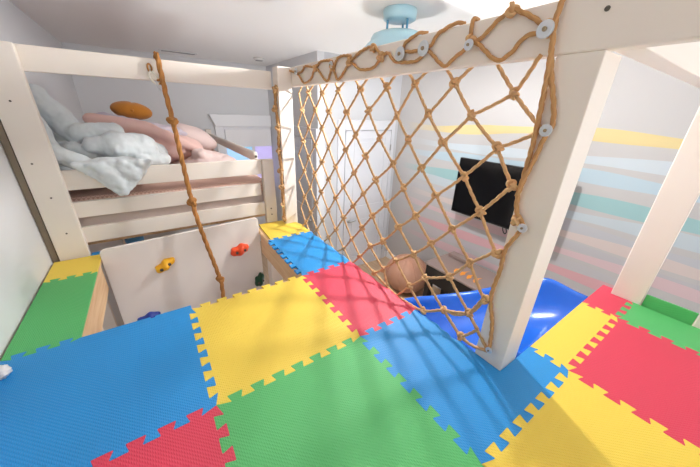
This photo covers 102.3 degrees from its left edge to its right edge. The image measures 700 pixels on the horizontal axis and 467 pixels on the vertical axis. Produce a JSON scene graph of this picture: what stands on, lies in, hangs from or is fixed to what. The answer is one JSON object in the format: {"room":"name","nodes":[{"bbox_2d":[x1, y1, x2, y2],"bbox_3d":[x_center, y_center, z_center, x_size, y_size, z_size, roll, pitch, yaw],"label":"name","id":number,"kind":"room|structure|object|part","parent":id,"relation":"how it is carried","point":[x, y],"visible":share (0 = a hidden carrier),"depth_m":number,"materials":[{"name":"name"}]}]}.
{"room":"bedroom","nodes":[
{"label":"bedroom","id":0,"kind":"room"},
{"bbox_2d":[0,0,124,360],"bbox_3d":[-1.619,0.366,1.347,0.100,3.205,7.250,-13,28,-32],"label":"wall","id":1,"kind":"structure","parent":0,"point":[26,261],"depth_m":1.54,"materials":[{"name":"white paint"}]},
{"bbox_2d":[61,42,272,240],"bbox_3d":[-2.581,-1.154,4.817,2.765,3.205,0.100,-13,28,-32],"label":"wall","id":2,"kind":"structure","parent":0,"point":[191,104],"depth_m":4.29,"materials":[{"name":"white paint"}]},
{"bbox_2d":[208,114,271,177],"bbox_3d":[-1.887,-1.395,5.091,1.014,1.378,0.099,-13,28,-32],"label":"window","id":3,"kind":"structure","parent":2,"relation":"in","point":[252,132],"depth_m":4.96,"materials":[{"name":"white paint"}]},
{"bbox_3d":[-1.976,-1.194,5.158,0.430,0.750,0.012,-13,28,-32],"label":"pane","id":4,"kind":"part","parent":3,"relation":"part of","materials":[{"name":"blue glass"}]},
{"bbox_3d":[-1.878,-1.324,5.164,0.940,1.190,0.049,-13,28,-32],"label":"casing","id":5,"kind":"part","parent":3,"relation":"part of","materials":[{"name":"white paint"}]},
{"bbox_2d":[225,130,271,146],"bbox_3d":[-1.798,-1.706,5.034,0.795,0.300,0.015,-13,28,-32],"label":"roller blind","id":6,"kind":"object","parent":3,"relation":"attached to","point":[245,138],"depth_m":5.04,"materials":[{"name":"white fabric"}]},
{"bbox_3d":[-1.625,-1.278,5.382,0.310,0.750,0.012,-13,28,-32],"label":"pane","id":7,"kind":"part","parent":3,"relation":"part of","materials":[{"name":"purple glass"}]},
{"bbox_2d":[9,0,558,65],"bbox_3d":[0.108,-1.573,1.819,4.215,0.100,7.350,-13,28,-32],"label":"ceiling","id":8,"kind":"structure","parent":0,"point":[236,31],"depth_m":2.42,"materials":[{"name":"white paint"}]},
{"bbox_2d":[158,49,196,54],"bbox_3d":[-2.316,-2.446,3.803,0.450,0.016,0.100,-13,28,-32],"label":"ceiling vent","id":9,"kind":"object","parent":8,"relation":"in","point":[164,50],"visible":1,"depth_m":3.78,"materials":[{"name":"silver metal"}]},
{"bbox_2d":[253,57,263,60],"bbox_3d":[-1.317,-2.517,4.077,0.156,0.036,0.156,-13,28,-32],"label":"smoke detector","id":10,"kind":"object","parent":8,"relation":"attached to","point":[254,58],"visible":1,"depth_m":4.03,"materials":[{"name":"white plastic"}]},
{"bbox_2d":[365,4,419,46],"bbox_3d":[0.352,-1.452,2.055,0.540,0.292,0.540,-13,28,-32],"label":"ceiling lamp","id":11,"kind":"object","parent":8,"relation":"attached to","point":[395,14],"visible":0.45,"depth_m":1.92,"materials":[{"name":"blue ceramic"}]},
{"bbox_3d":[0.350,-1.389,2.083,0.540,0.154,0.540,-13,28,-32],"label":"lamp shade","id":12,"kind":"part","parent":11,"relation":"part of","materials":[{"name":"blue glass"}]},
{"bbox_2d":[266,51,324,240],"bbox_3d":[-0.932,-1.082,4.785,0.100,3.205,1.850,-13,28,-32],"label":"wall","id":13,"kind":"structure","parent":0,"point":[314,56],"depth_m":4.09,"materials":[{"name":"white paint"}]},
{"bbox_2d":[293,126,318,236],"bbox_3d":[-0.807,-0.516,4.611,0.100,2.310,1.060,-13,28,-32],"label":"door","id":14,"kind":"structure","parent":13,"relation":"in","point":[309,143],"depth_m":4.31,"materials":[{"name":"white paint"}]},
{"bbox_3d":[-0.802,-0.508,4.651,0.008,1.745,0.540,-13,28,-32],"label":"raised panel","id":15,"kind":"part","parent":14,"relation":"part of","materials":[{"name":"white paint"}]},
{"bbox_2d":[260,241,440,297],"bbox_3d":[0.000,1.464,3.119,4.215,0.100,7.350,-13,28,-32],"label":"floor","id":16,"kind":"structure","parent":0,"point":[374,265],"depth_m":4.82,"materials":[{"name":"brown wood"}]},
{"bbox_2d":[125,236,143,243],"bbox_3d":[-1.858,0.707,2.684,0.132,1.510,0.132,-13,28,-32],"label":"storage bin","id":17,"kind":"object","parent":16,"relation":"on","point":[141,238],"visible":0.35,"depth_m":2.35,"materials":[{"name":"blue plastic"}]},
{"bbox_2d":[0,41,276,330],"bbox_3d":[-2.098,-0.301,3.392,1.523,2.790,3.033,-13,28,-32],"label":"bunk bed","id":18,"kind":"object","parent":16,"relation":"on","point":[24,139],"visible":0.69,"depth_m":1.78,"materials":[{"name":"beige paint"}]},
{"bbox_3d":[-1.799,0.338,1.924,0.148,2.790,0.042,-13,28,-32],"label":"bed post","id":19,"kind":"part","parent":18,"relation":"part of","materials":[{"name":"beige paint"}]},
{"bbox_3d":[-1.222,-1.033,1.784,1.476,0.123,0.038,-13,28,-32],"label":"rail","id":20,"kind":"part","parent":18,"relation":"part of","materials":[{"name":"beige paint"}]},
{"bbox_2d":[146,63,160,90],"bbox_3d":[-1.214,-0.974,1.758,0.073,0.154,0.021,-10,26,-26],"label":"hook","id":21,"kind":"object","parent":18,"relation":"hanging from","point":[149,71],"visible":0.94,"depth_m":1.75,"materials":[{"name":"silver metal"}]},
{"bbox_3d":[-1.290,-0.429,2.005,1.320,0.120,0.033,-13,28,-32],"label":"rail","id":22,"kind":"part","parent":18,"relation":"part of","materials":[{"name":"beige paint"}]},
{"bbox_2d":[68,149,262,201],"bbox_3d":[-2.101,-0.683,3.211,1.430,0.285,2.840,-13,28,-32],"label":"mattress","id":23,"kind":"object","parent":18,"relation":"on","point":[142,189],"visible":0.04,"depth_m":2.15,"materials":[{"name":"fabric"}]},
{"bbox_2d":[29,83,170,195],"bbox_3d":[-1.759,-0.684,2.024,0.747,0.660,0.895,-13,28,-32],"label":"duvet","id":24,"kind":"object","parent":23,"relation":"on","point":[117,159],"visible":0.85,"depth_m":1.83,"materials":[{"name":"white fabric"}]},
{"bbox_2d":[96,112,187,162],"bbox_3d":[-2.036,-0.949,2.862,0.836,0.507,0.402,-13,28,-32],"label":"sheet","id":25,"kind":"object","parent":23,"relation":"on","point":[165,127],"visible":0.1,"depth_m":2.78,"materials":[{"name":"pink fabric"}]},
{"bbox_2d":[110,101,151,119],"bbox_3d":[-2.170,-1.223,2.806,0.332,0.171,0.186,-13,28,-32],"label":"cushion","id":26,"kind":"object","parent":25,"relation":"on","point":[134,110],"visible":0.91,"depth_m":2.75,"materials":[{"name":"orange fabric"}]},
{"bbox_2d":[170,123,216,149],"bbox_3d":[-1.698,-1.049,3.067,0.447,0.282,0.341,-13,28,-32],"label":"pillow","id":27,"kind":"object","parent":25,"relation":"on","point":[208,143],"visible":0.52,"depth_m":2.99,"materials":[{"name":"pink fabric"}]},
{"bbox_2d":[82,113,202,161],"bbox_3d":[-1.857,-0.869,2.619,0.877,0.449,0.435,-13,28,-32],"label":"blanket","id":28,"kind":"object","parent":23,"relation":"on","point":[161,136],"visible":0.38,"depth_m":2.48,"materials":[{"name":"pink fabric"}]},
{"bbox_2d":[184,148,235,162],"bbox_3d":[-1.384,-0.729,2.782,0.509,0.232,0.354,-13,28,-32],"label":"quilt","id":29,"kind":"object","parent":23,"relation":"on","point":[200,154],"visible":0.49,"depth_m":2.65,"materials":[{"name":"pink fabric"}]},
{"bbox_3d":[-1.304,-0.254,2.074,1.300,0.102,0.033,-13,28,-32],"label":"rail","id":30,"kind":"part","parent":18,"relation":"part of","materials":[{"name":"beige paint"}]},
{"bbox_2d":[78,191,263,225],"bbox_3d":[-1.302,-0.161,2.153,1.410,0.180,0.007,-13,28,-32],"label":"sheet","id":31,"kind":"object","parent":18,"relation":"attached to","point":[86,221],"visible":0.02,"depth_m":2.09,"materials":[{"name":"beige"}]},
{"bbox_3d":[-1.302,-0.099,2.146,1.320,0.108,0.033,-13,28,-32],"label":"rail","id":32,"kind":"part","parent":18,"relation":"part of","materials":[{"name":"beige paint"}]},
{"bbox_2d":[153,51,224,297],"bbox_3d":[-1.137,-0.246,2.019,0.384,1.834,0.111,17,27,31],"label":"rope","id":33,"kind":"object","parent":18,"relation":"hanging from","point":[171,119],"visible":0.92,"depth_m":1.91,"materials":[{"name":"brown fabric"}]},
{"bbox_3d":[-2.340,-0.677,5.001,0.080,2.200,0.080,-13,28,-32],"label":"bed post","id":34,"kind":"part","parent":18,"relation":"part of","materials":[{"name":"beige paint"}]},
{"bbox_3d":[-1.615,-1.172,3.684,0.045,0.094,2.480,-13,28,-32],"label":"guard rail","id":35,"kind":"part","parent":18,"relation":"part of","materials":[{"name":"beige paint"}]},
{"bbox_3d":[-0.730,0.367,2.767,0.093,2.145,0.060,-13,28,-32],"label":"bed post","id":36,"kind":"part","parent":18,"relation":"part of","materials":[{"name":"beige paint"}]},
{"bbox_2d":[100,217,263,323],"bbox_3d":[-1.219,0.747,2.399,1.025,1.703,0.025,-13,28,-32],"label":"board","id":37,"kind":"object","parent":16,"relation":"on","point":[138,289],"visible":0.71,"depth_m":2.13,"materials":[{"name":"white paint"}]},
{"bbox_2d":[137,311,160,320],"bbox_3d":[-1.487,0.642,2.087,0.154,0.095,0.069,-13,28,-32],"label":"hold","id":38,"kind":"object","parent":37,"relation":"attached to","point":[149,314],"visible":0.34,"depth_m":2.09,"materials":[{"name":"blue plastic"}]},
{"bbox_2d":[155,257,174,272],"bbox_3d":[-1.324,0.239,2.026,0.130,0.099,0.069,-13,28,-32],"label":"hold","id":39,"kind":"object","parent":37,"relation":"attached to","point":[166,263],"visible":1,"depth_m":2.02,"materials":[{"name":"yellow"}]},
{"bbox_2d":[231,243,248,255],"bbox_3d":[-0.892,0.143,2.304,0.150,0.106,0.069,-13,28,-32],"label":"hold","id":40,"kind":"object","parent":37,"relation":"attached to","point":[241,248],"visible":1,"depth_m":2.29,"materials":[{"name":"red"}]},
{"bbox_2d":[255,272,263,285],"bbox_3d":[-0.795,0.420,2.506,0.089,0.136,0.064,-13,28,-32],"label":"hold","id":41,"kind":"object","parent":37,"relation":"attached to","point":[259,279],"visible":1,"depth_m":2.49,"materials":[{"name":"green plastic"}]},
{"bbox_2d":[82,0,699,370],"bbox_3d":[0.316,0.570,1.495,3.155,2.840,3.160,-13,28,-32],"label":"wooden frame","id":42,"kind":"object","parent":16,"relation":"on","point":[663,36],"visible":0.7,"depth_m":0.93,"materials":[{"name":"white wood"}]},
{"bbox_3d":[-0.652,0.767,2.588,0.090,1.554,0.090,-13,28,-32],"label":"leg","id":43,"kind":"part","parent":42,"relation":"part of","materials":[{"name":"beige paint"}]},
{"bbox_2d":[271,85,286,221],"bbox_3d":[-0.571,-0.604,2.292,0.060,1.076,0.098,-13,28,-32],"label":"rope","id":44,"kind":"object","parent":42,"relation":"attached to","point":[275,88],"visible":1,"depth_m":2.26,"materials":[{"name":"brown fabric"}]},
{"bbox_3d":[-0.554,0.060,2.645,0.110,2.815,0.100,-13,28,-32],"label":"post","id":45,"kind":"part","parent":42,"relation":"part of","materials":[{"name":"beige paint"}]},
{"bbox_2d":[0,220,699,466],"bbox_3d":[0.063,0.395,1.478,2.782,0.041,2.770,-13,28,-32],"label":"foam mat","id":46,"kind":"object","parent":42,"relation":"on","point":[79,401],"depth_m":1.03,"materials":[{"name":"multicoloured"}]},
{"bbox_2d":[0,364,12,379],"bbox_3d":[-1.265,0.505,1.020,0.062,0.042,0.075,-13,28,-32],"label":"tissue","id":47,"kind":"object","parent":46,"relation":"on","point":[5,370],"visible":1,"depth_m":1.02,"materials":[{"name":"white paper"}]},
{"bbox_2d":[395,46,404,60],"bbox_3d":[0.211,-0.764,1.200,0.005,0.054,0.054,-13,28,-32],"label":"washer","id":48,"kind":"object","parent":42,"relation":"in","point":[400,51],"depth_m":1.20,"materials":[{"name":"silver metal"}]},
{"bbox_2d":[289,1,553,83],"bbox_3d":[0.050,-0.876,1.446,0.068,0.154,1.826,-13,28,-32],"label":"rope","id":49,"kind":"object","parent":42,"relation":"attached to","point":[513,9],"visible":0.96,"depth_m":1.03,"materials":[{"name":"brown fabric"}]},
{"bbox_2d":[418,40,428,55],"bbox_3d":[0.285,-0.722,1.100,0.005,0.054,0.054,-13,28,-32],"label":"washer","id":50,"kind":"object","parent":42,"relation":"in","point":[423,47],"depth_m":1.10,"materials":[{"name":"silver metal"}]},
{"bbox_2d":[297,0,565,352],"bbox_3d":[0.097,-0.322,1.637,0.105,1.302,1.832,-13,27,-31],"label":"net","id":51,"kind":"object","parent":42,"relation":"hanging from","point":[549,75],"visible":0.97,"depth_m":1.24,"materials":[{"name":"fabric"}]},
{"bbox_3d":[-0.384,-0.115,2.449,0.014,0.192,0.203,-13,27,-31],"label":"net cord","id":52,"kind":"part","parent":51,"relation":"part of","materials":[{"name":"fabric"}]},
{"bbox_3d":[-0.316,-0.954,2.057,0.046,0.334,0.297,-13,28,-32],"label":"net cord","id":53,"kind":"part","parent":51,"relation":"part of","materials":[{"name":"fabric"}]},
{"bbox_3d":[-0.326,-0.189,2.331,0.021,0.424,0.406,-13,28,-32],"label":"net cord","id":54,"kind":"part","parent":51,"relation":"part of","materials":[{"name":"fabric"}]},
{"bbox_3d":[-0.266,-0.819,2.029,0.044,0.556,0.499,-13,28,-32],"label":"net cord","id":55,"kind":"part","parent":51,"relation":"part of","materials":[{"name":"fabric"}]},
{"bbox_3d":[-0.267,-0.255,2.215,0.021,0.643,0.604,-13,28,-32],"label":"net cord","id":56,"kind":"part","parent":51,"relation":"part of","materials":[{"name":"fabric"}]},
{"bbox_3d":[-0.213,-0.684,1.995,0.046,0.775,0.701,-13,28,-32],"label":"net cord","id":57,"kind":"part","parent":51,"relation":"part of","materials":[{"name":"fabric"}]},
{"bbox_3d":[-0.203,-0.320,2.090,0.022,0.865,0.807,-13,28,-32],"label":"net cord","id":58,"kind":"part","parent":51,"relation":"part of","materials":[{"name":"fabric"}]},
{"bbox_3d":[-0.163,-0.538,1.955,0.035,1.007,0.904,-14,28,-33],"label":"net cord","id":59,"kind":"part","parent":51,"relation":"part of","materials":[{"name":"fabric"}]},
{"bbox_3d":[-0.122,-0.413,1.947,0.041,1.042,1.062,-13,28,-32],"label":"net cord","id":60,"kind":"part","parent":51,"relation":"part of","materials":[{"name":"fabric"}]},
{"bbox_3d":[-0.050,-0.368,1.843,0.036,1.221,1.136,-13,27,-31],"label":"net cord","id":61,"kind":"part","parent":51,"relation":"part of","materials":[{"name":"fabric"}]},
{"bbox_3d":[-0.109,-0.418,1.913,0.038,1.190,1.115,-14,28,-33],"label":"net cord","id":62,"kind":"part","parent":51,"relation":"part of","materials":[{"name":"fabric"}]},
{"bbox_3d":[0.004,-0.349,1.759,0.038,1.190,1.126,-14,28,-33],"label":"net cord","id":63,"kind":"part","parent":51,"relation":"part of","materials":[{"name":"fabric"}]},
{"bbox_3d":[0.069,-0.326,1.664,0.040,1.150,1.175,-13,27,-31],"label":"net cord","id":64,"kind":"part","parent":51,"relation":"part of","materials":[{"name":"fabric"}]},
{"bbox_3d":[0.188,-0.258,1.506,0.037,1.143,1.200,-13,27,-31],"label":"net cord","id":65,"kind":"part","parent":51,"relation":"part of","materials":[{"name":"fabric"}]},
{"bbox_3d":[0.119,-0.279,1.607,0.038,1.190,1.137,-14,28,-33],"label":"net cord","id":66,"kind":"part","parent":51,"relation":"part of","materials":[{"name":"fabric"}]},
{"bbox_3d":[0.268,-0.262,1.377,0.039,1.031,1.074,-12,27,-30],"label":"net cord","id":67,"kind":"part","parent":51,"relation":"part of","materials":[{"name":"fabric"}]},
{"bbox_3d":[0.327,-0.297,1.273,0.036,0.881,0.857,-12,27,-30],"label":"net cord","id":68,"kind":"part","parent":51,"relation":"part of","materials":[{"name":"fabric"}]},
{"bbox_3d":[0.226,-0.187,1.463,0.065,1.139,1.143,-13,28,-32],"label":"net cord","id":69,"kind":"part","parent":51,"relation":"part of","materials":[{"name":"fabric"}]},
{"bbox_3d":[0.354,0.040,1.346,0.037,0.709,0.698,-12,27,-30],"label":"net cord","id":70,"kind":"part","parent":51,"relation":"part of","materials":[{"name":"fabric"}]},
{"bbox_3d":[0.397,0.223,1.349,0.035,0.556,0.533,-12,27,-29],"label":"net cord","id":71,"kind":"part","parent":51,"relation":"part of","materials":[{"name":"fabric"}]},
{"bbox_3d":[0.299,-0.051,1.401,0.037,0.944,0.994,-12,27,-30],"label":"net cord","id":72,"kind":"part","parent":51,"relation":"part of","materials":[{"name":"fabric"}]},
{"bbox_3d":[0.389,-0.356,1.155,0.033,0.676,0.647,-11,27,-29],"label":"net cord","id":73,"kind":"part","parent":51,"relation":"part of","materials":[{"name":"fabric"}]},
{"bbox_3d":[0.462,0.326,1.284,0.035,0.276,0.299,-10,26,-27],"label":"net cord","id":74,"kind":"part","parent":51,"relation":"part of","materials":[{"name":"fabric"}]},
{"bbox_3d":[0.514,0.431,1.219,0.014,0.121,0.092,-4,24,-14],"label":"net cord","id":75,"kind":"part","parent":51,"relation":"part of","materials":[{"name":"fabric"}]},
{"bbox_3d":[0.454,-0.433,1.031,0.029,0.432,0.439,-10,26,-25],"label":"net cord","id":76,"kind":"part","parent":51,"relation":"part of","materials":[{"name":"fabric"}]},
{"bbox_3d":[0.533,-0.470,0.902,0.034,0.257,0.279,-7,25,-21],"label":"net cord","id":77,"kind":"part","parent":51,"relation":"part of","materials":[{"name":"fabric"}]},
{"bbox_2d":[464,39,473,50],"bbox_3d":[0.394,-0.627,0.938,0.005,0.034,0.034,-13,28,-32],"label":"washer","id":78,"kind":"object","parent":42,"relation":"in","point":[468,45],"depth_m":0.93,"materials":[{"name":"silver metal"}]},
{"bbox_2d":[485,347,491,353],"bbox_3d":[0.552,0.464,1.121,0.005,0.026,0.026,-13,28,-32],"label":"washer","id":79,"kind":"object","parent":42,"relation":"in","point":[488,349],"depth_m":1.12,"materials":[{"name":"silver metal"}]},
{"bbox_2d":[517,224,526,232],"bbox_3d":[0.564,-0.018,0.923,0.005,0.030,0.030,-13,28,-32],"label":"washer","id":80,"kind":"object","parent":42,"relation":"in","point":[522,228],"depth_m":0.92,"materials":[{"name":"silver metal"}]},
{"bbox_2d":[536,19,554,38],"bbox_3d":[0.526,-0.551,0.760,0.005,0.044,0.044,-13,28,-32],"label":"washer","id":81,"kind":"object","parent":42,"relation":"in","point":[546,27],"depth_m":0.76,"materials":[{"name":"silver metal"}]},
{"bbox_2d":[539,124,552,136],"bbox_3d":[0.566,-0.298,0.816,0.005,0.034,0.034,-13,28,-32],"label":"washer","id":82,"kind":"object","parent":42,"relation":"in","point":[545,130],"depth_m":0.81,"materials":[{"name":"silver metal"}]},
{"bbox_3d":[0.606,0.750,1.296,0.121,2.686,0.112,-13,28,-32],"label":"post","id":83,"kind":"part","parent":42,"relation":"part of","materials":[{"name":"beige paint"}]},
{"bbox_3d":[1.578,0.533,1.688,0.040,2.840,0.130,-13,28,-32],"label":"post","id":84,"kind":"part","parent":42,"relation":"part of","materials":[{"name":"beige paint"}]},
{"bbox_2d":[616,294,699,355],"bbox_3d":[1.645,0.481,1.287,0.289,0.078,0.615,-13,28,-32],"label":"foam mat","id":85,"kind":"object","parent":42,"relation":"on","point":[673,322],"depth_m":1.43,"materials":[{"name":"green plastic"}]},
{"bbox_3d":[1.766,0.647,1.436,0.040,2.840,0.150,-13,28,-32],"label":"post","id":86,"kind":"part","parent":42,"relation":"part of","materials":[{"name":"beige paint"}]},
{"bbox_2d":[385,254,425,292],"bbox_3d":[0.875,0.608,4.345,0.670,0.584,0.670,-13,28,-32],"label":"pouf","id":87,"kind":"object","parent":16,"relation":"on","point":[410,269],"visible":0.67,"depth_m":4.11,"materials":[{"name":"beige leather"}]},
{"bbox_2d":[423,251,495,295],"bbox_3d":[1.433,0.775,3.702,0.540,0.800,0.830,-13,28,-32],"label":"table","id":88,"kind":"object","parent":16,"relation":"on","point":[464,281],"visible":0.34,"depth_m":3.57,"materials":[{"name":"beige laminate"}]},
{"bbox_3d":[1.069,0.844,3.920,0.080,0.479,0.080,-13,28,-32],"label":"leg","id":89,"kind":"part","parent":88,"relation":"part of","materials":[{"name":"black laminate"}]},
{"bbox_2d":[404,278,587,357],"bbox_3d":[0.511,1.077,1.944,1.600,1.568,0.930,-13,28,-32],"label":"slide","id":90,"kind":"object","parent":16,"relation":"on","point":[555,300],"visible":0.19,"depth_m":1.85,"materials":[{"name":"blue plastic"}]},
{"bbox_2d":[324,52,402,250],"bbox_3d":[0.201,-0.934,4.535,1.450,3.205,0.100,-13,28,-32],"label":"wall","id":91,"kind":"structure","parent":0,"point":[383,109],"depth_m":4.08,"materials":[{"name":"grey paint"}]},
{"bbox_2d":[336,120,395,265],"bbox_3d":[0.255,-0.546,4.618,1.065,2.430,0.100,-13,28,-32],"label":"door","id":92,"kind":"structure","parent":91,"relation":"in","point":[378,160],"depth_m":4.53,"materials":[{"name":"white paint"}]},
{"bbox_3d":[0.261,-0.539,4.659,0.545,1.865,0.008,-13,28,-32],"label":"raised panel","id":93,"kind":"part","parent":92,"relation":"part of","materials":[{"name":"white paint"}]},
{"bbox_2d":[386,51,699,321],"bbox_3d":[2.303,-0.125,2.819,0.100,3.205,5.400,-13,28,-32],"label":"wall","id":94,"kind":"structure","parent":0,"point":[648,113],"depth_m":2.80,"materials":[{"name":"paint"}]},
{"bbox_2d":[386,251,448,293],"bbox_3d":[2.211,1.307,3.388,0.015,0.120,5.380,-13,28,-32],"label":"baseboard","id":95,"kind":"structure","parent":94,"relation":"attached to","point":[388,255],"depth_m":5.33,"materials":[{"name":"white paint"}]},
{"bbox_2d":[451,157,523,233],"bbox_3d":[1.752,-0.412,3.232,0.262,0.764,1.113,-13,28,-32],"label":"television","id":96,"kind":"object","parent":94,"relation":"attached to","point":[487,181],"visible":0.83,"depth_m":3.23,"materials":[{"name":"black plastic"}]}
]}

